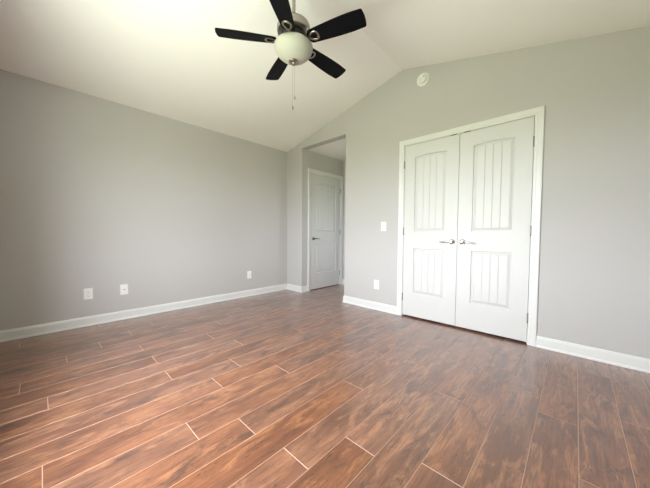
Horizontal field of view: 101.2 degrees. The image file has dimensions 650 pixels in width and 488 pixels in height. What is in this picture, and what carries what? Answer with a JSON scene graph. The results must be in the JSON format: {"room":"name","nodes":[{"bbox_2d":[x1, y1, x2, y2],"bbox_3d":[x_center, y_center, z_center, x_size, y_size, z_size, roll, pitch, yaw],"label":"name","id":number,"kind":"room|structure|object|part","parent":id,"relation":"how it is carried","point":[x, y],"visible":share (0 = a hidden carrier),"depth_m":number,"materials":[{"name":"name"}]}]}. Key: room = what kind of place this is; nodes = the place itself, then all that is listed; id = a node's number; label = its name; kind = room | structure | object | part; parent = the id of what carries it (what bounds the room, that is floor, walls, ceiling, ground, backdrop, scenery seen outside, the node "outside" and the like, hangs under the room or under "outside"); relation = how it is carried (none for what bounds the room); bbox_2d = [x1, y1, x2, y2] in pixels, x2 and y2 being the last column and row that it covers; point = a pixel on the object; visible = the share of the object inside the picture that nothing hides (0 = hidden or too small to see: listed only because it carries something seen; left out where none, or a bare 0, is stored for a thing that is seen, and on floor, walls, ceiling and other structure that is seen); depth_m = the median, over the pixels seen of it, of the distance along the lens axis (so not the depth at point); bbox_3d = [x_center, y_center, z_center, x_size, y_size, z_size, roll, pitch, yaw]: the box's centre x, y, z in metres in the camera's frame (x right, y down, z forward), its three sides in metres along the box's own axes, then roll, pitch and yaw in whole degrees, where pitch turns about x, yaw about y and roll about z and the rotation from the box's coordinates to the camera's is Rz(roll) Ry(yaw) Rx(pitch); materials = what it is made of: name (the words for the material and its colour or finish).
{"room":"empty bedroom","nodes":[
{"label":"empty bedroom","id":0,"kind":"room"},
{"bbox_2d":[0,69,286,330],"bbox_3d":[-1.851,-0.319,3.580,0.120,2.524,3.560,2,3,43],"label":"wall","id":1,"kind":"structure","parent":0,"point":[99,194],"depth_m":3.00,"materials":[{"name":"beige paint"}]},
{"bbox_2d":[84,288,92,299],"bbox_3d":[-2.505,0.528,2.827,0.008,0.118,0.074,2,3,43],"label":"wall outlet","id":2,"kind":"object","parent":1,"relation":"attached to","point":[88,292],"visible":1,"depth_m":2.83,"materials":[{"name":"white plastic"}]},
{"bbox_2d":[120,284,127,294],"bbox_3d":[-2.292,0.520,3.048,0.015,0.118,0.074,2,3,43],"label":"cable jack plate","id":3,"kind":"object","parent":1,"relation":"attached to","point":[123,288],"visible":1,"depth_m":3.05,"materials":[{"name":"white plastic"}]},
{"bbox_2d":[0,284,286,341],"bbox_3d":[-1.808,0.795,3.573,0.020,0.098,3.320,2,3,43],"label":"baseboard","id":4,"kind":"structure","parent":1,"relation":"attached to","point":[29,331],"depth_m":3.03,"materials":[{"name":"white wood"}]},
{"bbox_2d":[247,271,250,278],"bbox_3d":[-1.195,0.488,4.221,0.008,0.118,0.074,2,3,43],"label":"wall outlet","id":5,"kind":"object","parent":1,"relation":"attached to","point":[248,272],"visible":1,"depth_m":4.21,"materials":[{"name":"white plastic"}]},
{"bbox_2d":[0,284,649,487],"bbox_3d":[0.137,0.949,2.485,4.354,0.100,4.389,2,3,43],"label":"floor","id":6,"kind":"structure","parent":0,"point":[313,388],"depth_m":1.55,"materials":[{"name":"reddish-brown wood-look plank tile"},{"name":"light grout"}]},
{"bbox_2d":[0,0,649,160],"bbox_3d":[0.157,-1.845,2.380,4.354,0.663,4.629,2,3,43],"label":"ceiling","id":7,"kind":"structure","parent":0,"point":[166,58],"depth_m":2.44,"materials":[{"name":"paint"}]},
{"bbox_2d":[215,0,365,109],"bbox_3d":[-0.271,-1.519,1.974,1.019,1.030,1.063,0,2,-10],"label":"ceiling fan","id":8,"kind":"object","parent":7,"relation":"hanging from","point":[293,46],"visible":1,"depth_m":1.89,"materials":[{"name":"black wood"}]},
{"bbox_3d":[-0.561,-1.494,1.922,0.429,0.006,0.132,0,15,-10],"label":"blade","id":9,"kind":"part","parent":8,"relation":"part of","materials":[{"name":"black wood"}]},
{"bbox_3d":[-0.391,-1.506,2.276,0.132,0.006,0.429,-15,9,-27],"label":"blade","id":10,"kind":"part","parent":8,"relation":"part of","materials":[{"name":"black laminate"}]},
{"bbox_3d":[-0.277,-1.482,1.650,0.132,0.006,0.429,14,4,7],"label":"blade","id":11,"kind":"part","parent":8,"relation":"part of","materials":[{"name":"black laminate"}]},
{"bbox_3d":[-0.233,-1.412,1.985,0.284,0.111,0.284,2,3,43],"label":"lamp shade","id":12,"kind":"part","parent":8,"relation":"part of","materials":[{"name":"white glass"}]},
{"bbox_3d":[-0.001,-1.501,2.223,0.132,0.006,0.429,-15,-9,43],"label":"blade","id":13,"kind":"part","parent":8,"relation":"part of","materials":[{"name":"black laminate"}]},
{"bbox_3d":[0.069,-1.486,1.837,0.429,0.006,0.132,1,-11,26],"label":"blade","id":14,"kind":"part","parent":8,"relation":"part of","materials":[{"name":"black wood"}]},
{"bbox_2d":[307,150,342,282],"bbox_3d":[0.016,-0.354,5.001,0.120,2.514,1.069,2,3,43],"label":"wall","id":15,"kind":"structure","parent":0,"point":[316,161],"depth_m":4.77,"materials":[{"name":"beige paint"}]},
{"bbox_2d":[307,168,342,290],"bbox_3d":[-0.017,-0.250,4.957,0.137,2.108,0.925,2,3,43],"label":"door frame","id":16,"kind":"structure","parent":15,"relation":"attached to","point":[310,171],"depth_m":4.74,"materials":[{"name":"white wood"}]},
{"bbox_2d":[310,173,340,289],"bbox_3d":[0.030,-0.221,4.918,0.092,2.030,0.792,2,3,43],"label":"door","id":17,"kind":"structure","parent":15,"relation":"in","point":[325,191],"depth_m":4.90,"materials":[{"name":"white paint"}]},
{"bbox_2d":[342,161,344,278],"bbox_3d":[0.994,-0.337,4.734,1.672,2.514,0.120,2,3,43],"label":"wall","id":18,"kind":"structure","parent":0,"point":[343,248],"depth_m":5.23,"materials":[{"name":"beige paint"}]},
{"bbox_2d":[287,26,649,358],"bbox_3d":[0.959,-0.555,3.293,4.354,3.057,0.120,2,3,43],"label":"wall","id":19,"kind":"structure","parent":0,"point":[594,91],"depth_m":2.26,"materials":[{"name":"grey paint"}]},
{"bbox_2d":[287,284,307,292],"bbox_3d":[-0.483,0.762,4.685,0.388,0.098,0.154,2,3,43],"label":"baseboard","id":20,"kind":"structure","parent":19,"relation":"attached to","point":[301,289],"depth_m":4.60,"materials":[{"name":"white wood"}]},
{"bbox_2d":[342,295,396,313],"bbox_3d":[0.620,0.809,3.653,0.864,0.098,0.160,2,3,43],"label":"baseboard","id":21,"kind":"structure","parent":19,"relation":"attached to","point":[387,308],"depth_m":3.56,"materials":[{"name":"white wood"}]},
{"bbox_2d":[374,280,378,288],"bbox_3d":[0.674,0.534,3.506,0.074,0.118,0.008,2,3,43],"label":"wall outlet","id":22,"kind":"object","parent":19,"relation":"attached to","point":[376,282],"visible":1,"depth_m":3.50,"materials":[{"name":"white plastic"}]},
{"bbox_2d":[381,222,385,230],"bbox_3d":[0.745,-0.226,3.409,0.074,0.118,0.019,2,3,43],"label":"light switch","id":23,"kind":"object","parent":19,"relation":"attached to","point":[383,224],"visible":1,"depth_m":3.41,"materials":[{"name":"white plastic"}]},
{"bbox_2d":[417,73,428,86],"bbox_3d":[1.096,-1.860,3.009,0.144,0.144,0.047,2,3,43],"label":"smoke detector","id":24,"kind":"object","parent":19,"relation":"attached to","point":[423,79],"visible":1,"depth_m":3.00,"materials":[{"name":"white plastic"}]},
{"bbox_2d":[402,134,459,325],"bbox_3d":[1.163,-0.148,3.017,0.614,2.026,0.092,2,3,43],"label":"door","id":25,"kind":"structure","parent":19,"relation":"in","point":[430,229],"depth_m":3.00,"materials":[{"name":"white paint"}]},
{"bbox_3d":[1.306,-0.025,2.862,0.149,0.060,0.056,2,3,43],"label":"handle","id":26,"kind":"part","parent":25,"relation":"part of","materials":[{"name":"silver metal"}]},
{"bbox_2d":[396,105,544,346],"bbox_3d":[1.433,-0.161,2.848,1.360,2.110,0.137,2,3,43],"label":"door frame","id":27,"kind":"structure","parent":19,"relation":"attached to","point":[538,112],"depth_m":2.39,"materials":[{"name":"white wood"}]},
{"bbox_2d":[455,116,534,341],"bbox_3d":[1.615,-0.129,2.592,0.619,2.026,0.092,2,3,43],"label":"door","id":28,"kind":"structure","parent":19,"relation":"in","point":[496,161],"depth_m":2.58,"materials":[{"name":"white paint"}]},
{"bbox_3d":[1.446,-0.018,2.730,0.149,0.060,0.056,2,3,43],"label":"handle","id":29,"kind":"part","parent":28,"relation":"part of","materials":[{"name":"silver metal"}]},
{"bbox_2d":[536,336,649,372],"bbox_3d":[2.184,0.878,2.090,0.835,0.098,0.020,2,3,43],"label":"baseboard","id":30,"kind":"structure","parent":19,"relation":"attached to","point":[641,364],"depth_m":2.12,"materials":[{"name":"white wood"}]}
]}

